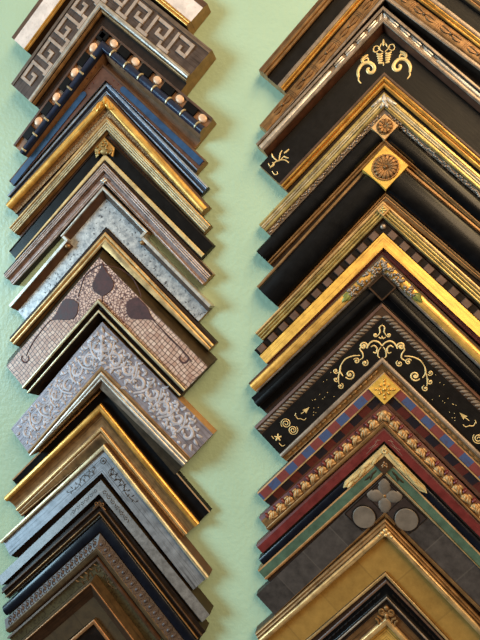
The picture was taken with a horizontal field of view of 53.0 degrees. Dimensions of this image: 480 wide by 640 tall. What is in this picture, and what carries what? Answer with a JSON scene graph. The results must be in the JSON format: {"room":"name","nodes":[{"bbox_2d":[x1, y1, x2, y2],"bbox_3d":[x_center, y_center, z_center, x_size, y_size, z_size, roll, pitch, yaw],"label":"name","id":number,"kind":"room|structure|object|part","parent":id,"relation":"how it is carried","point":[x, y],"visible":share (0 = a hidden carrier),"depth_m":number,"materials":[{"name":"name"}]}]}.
{"room":"service shop","nodes":[
{"label":"service shop","id":0,"kind":"room"},
{"bbox_2d":[0,0,476,639],"bbox_3d":[-0.152,0.100,0.728,5.400,2.800,0.120,0,0,12],"label":"wall","id":1,"kind":"structure","parent":0,"point":[228,471],"depth_m":0.64,"materials":[{"name":"green paint"}]},
{"bbox_2d":[21,574,145,639],"bbox_3d":[-0.223,0.429,0.663,0.236,0.166,0.034,0,0,12],"label":"sample","id":2,"kind":"object","parent":1,"relation":"attached to","point":[93,599],"visible":0.91,"depth_m":0.65,"materials":[{"name":"brown wood"}]},
{"bbox_3d":[-0.223,0.442,0.669,0.207,0.134,0.024,0,0,12],"label":"flat panel","id":3,"kind":"part","parent":2,"relation":"part of","materials":[{"name":"brown wood"}]},
{"bbox_2d":[7,556,160,639],"bbox_3d":[-0.215,0.391,0.666,0.228,0.137,0.025,0,0,12],"label":"sample","id":4,"kind":"object","parent":1,"relation":"attached to","point":[97,566],"visible":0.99,"depth_m":0.65,"materials":[{"name":"brown wood"}]},
{"bbox_2d":[69,617,112,639],"bbox_3d":[-0.219,0.484,0.665,0.230,0.165,0.029,0,0,12],"label":"sample","id":5,"kind":"object","parent":1,"relation":"attached to","point":[93,630],"visible":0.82,"depth_m":0.65,"materials":[{"name":"brown wood"}]},
{"bbox_3d":[-0.219,0.488,0.667,0.223,0.158,0.026,0,0,12],"label":"panel","id":6,"kind":"part","parent":5,"relation":"part of","materials":[{"name":"brown wood"}]},
{"bbox_2d":[5,533,183,639],"bbox_3d":[-0.204,0.367,0.664,0.270,0.153,0.025,0,0,12],"label":"sample","id":7,"kind":"object","parent":1,"relation":"attached to","point":[99,546],"visible":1,"depth_m":0.65,"materials":[{"name":"brown wood"}]},
{"bbox_2d":[2,517,200,639],"bbox_3d":[-0.196,0.349,0.665,0.294,0.162,0.020,0,0,12],"label":"sample","id":8,"kind":"object","parent":1,"relation":"attached to","point":[99,526],"visible":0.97,"depth_m":0.66,"materials":[{"name":"brown wood"}]},
{"bbox_2d":[4,402,201,537],"bbox_3d":[-0.194,0.201,0.665,0.291,0.175,0.018,0,0,12],"label":"sample","id":9,"kind":"object","parent":1,"relation":"attached to","point":[100,427],"visible":0.99,"depth_m":0.66,"materials":[{"name":"gold metal"}]},
{"bbox_2d":[2,498,208,638],"bbox_3d":[-0.192,0.329,0.663,0.303,0.173,0.022,0,0,12],"label":"sample","id":10,"kind":"object","parent":1,"relation":"attached to","point":[100,508],"visible":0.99,"depth_m":0.65,"materials":[{"name":"brown wood"}]},
{"bbox_2d":[0,443,212,589],"bbox_3d":[-0.190,0.261,0.663,0.309,0.185,0.021,0,0,12],"label":"sample","id":11,"kind":"object","parent":1,"relation":"attached to","point":[104,464],"visible":1,"depth_m":0.65,"materials":[{"name":"silver metal"}]},
{"bbox_2d":[0,479,212,621],"bbox_3d":[-0.191,0.306,0.662,0.313,0.178,0.024,0,0,12],"label":"sample","id":12,"kind":"object","parent":1,"relation":"attached to","point":[198,603],"visible":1,"depth_m":0.65,"materials":[{"name":"silver metal"}]},
{"bbox_2d":[9,64,207,185],"bbox_3d":[-0.187,-0.272,0.666,0.294,0.159,0.014,0,0,12],"label":"sample","id":13,"kind":"object","parent":1,"relation":"attached to","point":[190,156],"visible":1,"depth_m":0.66,"materials":[{"name":"blue wood"}]},
{"bbox_2d":[7,82,209,197],"bbox_3d":[-0.188,-0.246,0.667,0.301,0.164,0.012,0,0,12],"label":"sample","id":14,"kind":"object","parent":1,"relation":"attached to","point":[200,187],"visible":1,"depth_m":0.66,"materials":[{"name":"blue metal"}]},
{"bbox_2d":[6,94,211,216],"bbox_3d":[-0.188,-0.224,0.663,0.303,0.172,0.020,0,0,12],"label":"sample","id":15,"kind":"object","parent":1,"relation":"attached to","point":[106,107],"visible":1,"depth_m":0.66,"materials":[{"name":"gold wood"}]},
{"bbox_2d":[4,160,214,285],"bbox_3d":[-0.187,-0.133,0.665,0.312,0.173,0.016,0,0,12],"label":"sample","id":16,"kind":"object","parent":1,"relation":"attached to","point":[105,175],"visible":1,"depth_m":0.66,"materials":[{"name":"brown wood"}]},
{"bbox_2d":[9,117,212,236],"bbox_3d":[-0.184,-0.196,0.665,0.300,0.165,0.014,0,0,12],"label":"sample","id":17,"kind":"object","parent":1,"relation":"attached to","point":[107,128],"visible":1,"depth_m":0.66,"materials":[{"name":"gold metal"}]},
{"bbox_2d":[9,186,213,321],"bbox_3d":[-0.181,-0.090,0.662,0.299,0.185,0.019,0,0,12],"label":"sample","id":18,"kind":"object","parent":1,"relation":"attached to","point":[104,210],"visible":1,"depth_m":0.66,"materials":[{"name":"grey wood"}]},
{"bbox_2d":[12,0,210,54],"bbox_3d":[-0.183,-0.461,0.660,0.289,0.181,0.024,0,0,12],"label":"sample","id":19,"kind":"object","parent":1,"relation":"attached to","point":[190,14],"visible":0.83,"depth_m":0.67,"materials":[{"name":"brown wood"},{"name":"cream marble"},{"name":"gold"}]},
{"bbox_2d":[7,248,216,396],"bbox_3d":[-0.185,0.005,0.658,0.312,0.211,0.029,0,0,12],"label":"sample","id":20,"kind":"object","parent":1,"relation":"attached to","point":[105,291],"visible":1,"depth_m":0.65,"materials":[{"name":"wood"}]},
{"bbox_2d":[12,390,211,519],"bbox_3d":[-0.183,0.178,0.667,0.296,0.172,0.010,0,0,12],"label":"sample","id":21,"kind":"object","parent":1,"relation":"attached to","point":[201,508],"visible":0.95,"depth_m":0.66,"materials":[{"name":"black wood"}]},
{"bbox_2d":[9,137,215,259],"bbox_3d":[-0.184,-0.166,0.664,0.306,0.173,0.017,0,0,12],"label":"sample","id":22,"kind":"object","parent":1,"relation":"attached to","point":[197,242],"visible":1,"depth_m":0.66,"materials":[{"name":"black wood"}]},
{"bbox_2d":[11,0,215,108],"bbox_3d":[-0.178,-0.391,0.656,0.294,0.193,0.029,0,0,12],"label":"sample","id":23,"kind":"object","parent":1,"relation":"attached to","point":[174,52],"visible":1,"depth_m":0.64,"materials":[{"name":"grey wood"}]},
{"bbox_2d":[11,322,216,474],"bbox_3d":[-0.178,0.103,0.656,0.296,0.201,0.029,0,0,12],"label":"sample","id":24,"kind":"object","parent":1,"relation":"attached to","point":[173,428],"visible":1,"depth_m":0.64,"materials":[{"name":"grey wood"}]},
{"bbox_3d":[-0.177,0.129,0.656,0.230,0.119,0.029,0,0,12],"label":"silver rail","id":25,"kind":"part","parent":24,"relation":"part of","materials":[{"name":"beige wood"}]},
{"bbox_2d":[10,228,217,350],"bbox_3d":[-0.181,-0.043,0.664,0.308,0.168,0.015,0,0,12],"label":"sample","id":26,"kind":"object","parent":1,"relation":"attached to","point":[107,240],"visible":0.99,"depth_m":0.66,"materials":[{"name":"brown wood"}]},
{"bbox_2d":[14,25,216,156],"bbox_3d":[-0.177,-0.314,0.658,0.293,0.173,0.025,0,0,12],"label":"sample","id":27,"kind":"object","parent":1,"relation":"attached to","point":[184,116],"visible":1,"depth_m":0.65,"materials":[{"name":"brown wood"}]},
{"bbox_2d":[249,254,479,391],"bbox_3d":[0.171,0.009,0.587,0.326,0.177,0.021,0,0,12],"label":"sample","id":28,"kind":"object","parent":1,"relation":"attached to","point":[381,265],"visible":1,"depth_m":0.58,"materials":[{"name":"gold wood"}]},
{"bbox_2d":[252,274,479,413],"bbox_3d":[0.170,0.033,0.588,0.318,0.177,0.018,0,0,12],"label":"sample","id":29,"kind":"object","parent":1,"relation":"attached to","point":[381,290],"visible":1,"depth_m":0.59,"materials":[{"name":"black wood"}]},
{"bbox_2d":[255,303,479,463],"bbox_3d":[0.173,0.080,0.588,0.315,0.201,0.017,0,0,12],"label":"sample","id":30,"kind":"object","parent":1,"relation":"attached to","point":[381,343],"visible":1,"depth_m":0.58,"materials":[{"name":"black wood"}]},
{"bbox_3d":[0.173,0.109,0.588,0.250,0.128,0.017,0,0,12],"label":"silver rail","id":31,"kind":"part","parent":30,"relation":"part of","materials":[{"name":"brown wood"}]},
{"bbox_2d":[255,517,479,639],"bbox_3d":[0.176,0.340,0.584,0.320,0.199,0.023,0,0,12],"label":"sample","id":32,"kind":"object","parent":1,"relation":"attached to","point":[383,553],"visible":1,"depth_m":0.58,"materials":[{"name":"gold metal"}]},
{"bbox_2d":[255,221,479,363],"bbox_3d":[0.174,-0.030,0.587,0.318,0.181,0.018,0,0,12],"label":"sample","id":33,"kind":"object","parent":1,"relation":"attached to","point":[460,310],"visible":1,"depth_m":0.58,"materials":[{"name":"gold metal"}]},
{"bbox_2d":[255,201,479,339],"bbox_3d":[0.176,-0.059,0.587,0.318,0.171,0.019,0,0,12],"label":"sample","id":34,"kind":"object","parent":1,"relation":"attached to","point":[435,258],"visible":1,"depth_m":0.58,"materials":[{"name":"gold metal"}]},
{"bbox_2d":[380,206,386,213],"bbox_3d":[0.173,-0.133,0.579,0.009,0.009,0.003,0,0,12],"label":"ornament","id":35,"kind":"object","parent":34,"relation":"on","point":[383,209],"depth_m":0.58,"materials":[{"name":"gold metal"}]},
{"bbox_2d":[256,6,479,156],"bbox_3d":[0.173,-0.293,0.586,0.309,0.168,0.021,0,0,12],"label":"sample","id":36,"kind":"object","parent":1,"relation":"attached to","point":[383,21],"visible":1,"depth_m":0.58,"materials":[{"name":"silver metal"}]},
{"bbox_2d":[256,427,479,552],"bbox_3d":[0.177,0.214,0.589,0.317,0.169,0.014,0,0,12],"label":"sample","id":37,"kind":"object","parent":1,"relation":"attached to","point":[383,436],"visible":1,"depth_m":0.59,"materials":[{"name":"red wood"}]},
{"bbox_2d":[257,146,479,307],"bbox_3d":[0.179,-0.112,0.582,0.324,0.195,0.026,0,0,12],"label":"sample","id":38,"kind":"object","parent":1,"relation":"attached to","point":[387,178],"visible":1,"depth_m":0.58,"materials":[{"name":"black wood"}]},
{"bbox_2d":[257,474,479,614],"bbox_3d":[0.179,0.281,0.588,0.322,0.187,0.015,0,0,12],"label":"sample","id":39,"kind":"object","parent":1,"relation":"attached to","point":[383,499],"visible":1,"depth_m":0.58,"materials":[{"name":"grey wood"}]},
{"bbox_2d":[257,114,479,267],"bbox_3d":[0.176,-0.158,0.585,0.318,0.182,0.021,0,0,12],"label":"sample","id":40,"kind":"object","parent":1,"relation":"attached to","point":[385,132],"visible":1,"depth_m":0.58,"materials":[{"name":"black wood"}]},
{"bbox_2d":[257,372,479,505],"bbox_3d":[0.176,0.152,0.586,0.314,0.178,0.019,0,0,12],"label":"sample","id":41,"kind":"object","parent":1,"relation":"attached to","point":[383,390],"visible":1,"depth_m":0.58,"materials":[{"name":"multicoloured wood"}]},
{"bbox_2d":[373,379,395,399],"bbox_3d":[0.174,0.083,0.579,0.026,0.026,0.004,0,0,10],"label":"flower","id":42,"kind":"object","parent":41,"relation":"on","point":[383,389],"depth_m":0.58,"materials":[{"name":"gold metal"}]},
{"bbox_2d":[258,456,479,581],"bbox_3d":[0.176,0.250,0.588,0.311,0.170,0.017,0,0,12],"label":"sample","id":43,"kind":"object","parent":1,"relation":"attached to","point":[295,546],"visible":1,"depth_m":0.59,"materials":[{"name":"green wood"}]},
{"bbox_2d":[259,0,479,95],"bbox_3d":[0.179,-0.383,0.586,0.315,0.195,0.019,0,0,12],"label":"sample","id":44,"kind":"object","parent":1,"relation":"attached to","point":[325,19],"visible":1,"depth_m":0.60,"materials":[{"name":"brown wood"}]},
{"bbox_2d":[259,0,479,132],"bbox_3d":[0.181,-0.324,0.585,0.319,0.180,0.020,0,0,12],"label":"sample","id":45,"kind":"object","parent":1,"relation":"attached to","point":[464,55],"visible":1,"depth_m":0.58,"materials":[{"name":"brown wood"}]},
{"bbox_2d":[259,92,479,235],"bbox_3d":[0.176,-0.192,0.587,0.308,0.169,0.018,0,0,12],"label":"sample","id":46,"kind":"object","parent":1,"relation":"attached to","point":[384,104],"visible":1,"depth_m":0.58,"materials":[{"name":"gold metal"}]},
{"bbox_2d":[259,404,479,531],"bbox_3d":[0.174,0.186,0.588,0.306,0.167,0.016,0,0,12],"label":"sample","id":47,"kind":"object","parent":1,"relation":"attached to","point":[273,515],"visible":1,"depth_m":0.59,"materials":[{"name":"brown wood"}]},
{"bbox_2d":[259,444,479,564],"bbox_3d":[0.176,0.232,0.587,0.309,0.162,0.018,0,0,12],"label":"sample","id":48,"kind":"object","parent":1,"relation":"attached to","point":[382,451],"visible":1,"depth_m":0.58,"materials":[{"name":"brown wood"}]},
{"bbox_2d":[260,32,479,192],"bbox_3d":[0.175,-0.256,0.588,0.306,0.190,0.017,0,0,12],"label":"sample","id":49,"kind":"object","parent":1,"relation":"attached to","point":[387,67],"visible":1,"depth_m":0.58,"materials":[{"name":"black wood"}]},
{"bbox_2d":[317,579,444,639],"bbox_3d":[0.181,0.402,0.586,0.325,0.178,0.018,0,0,12],"label":"sample","id":50,"kind":"object","parent":1,"relation":"attached to","point":[385,591],"visible":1,"depth_m":0.58,"materials":[{"name":"brown wood"}]},
{"bbox_2d":[341,601,423,639],"bbox_3d":[0.181,0.436,0.586,0.323,0.196,0.018,0,0,12],"label":"sample","id":51,"kind":"object","parent":1,"relation":"attached to","point":[384,623],"visible":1,"depth_m":0.58,"materials":[{"name":"brown wood"}]},
{"bbox_3d":[0.181,0.438,0.586,0.304,0.160,0.018,0,0,12],"label":"gilt rail","id":52,"kind":"part","parent":51,"relation":"part of","materials":[{"name":"gold metal"}]},
{"bbox_3d":[0.181,0.451,0.589,0.293,0.166,0.012,0,0,12],"label":"panel","id":53,"kind":"part","parent":51,"relation":"part of","materials":[{"name":"gold metal"}]}
]}

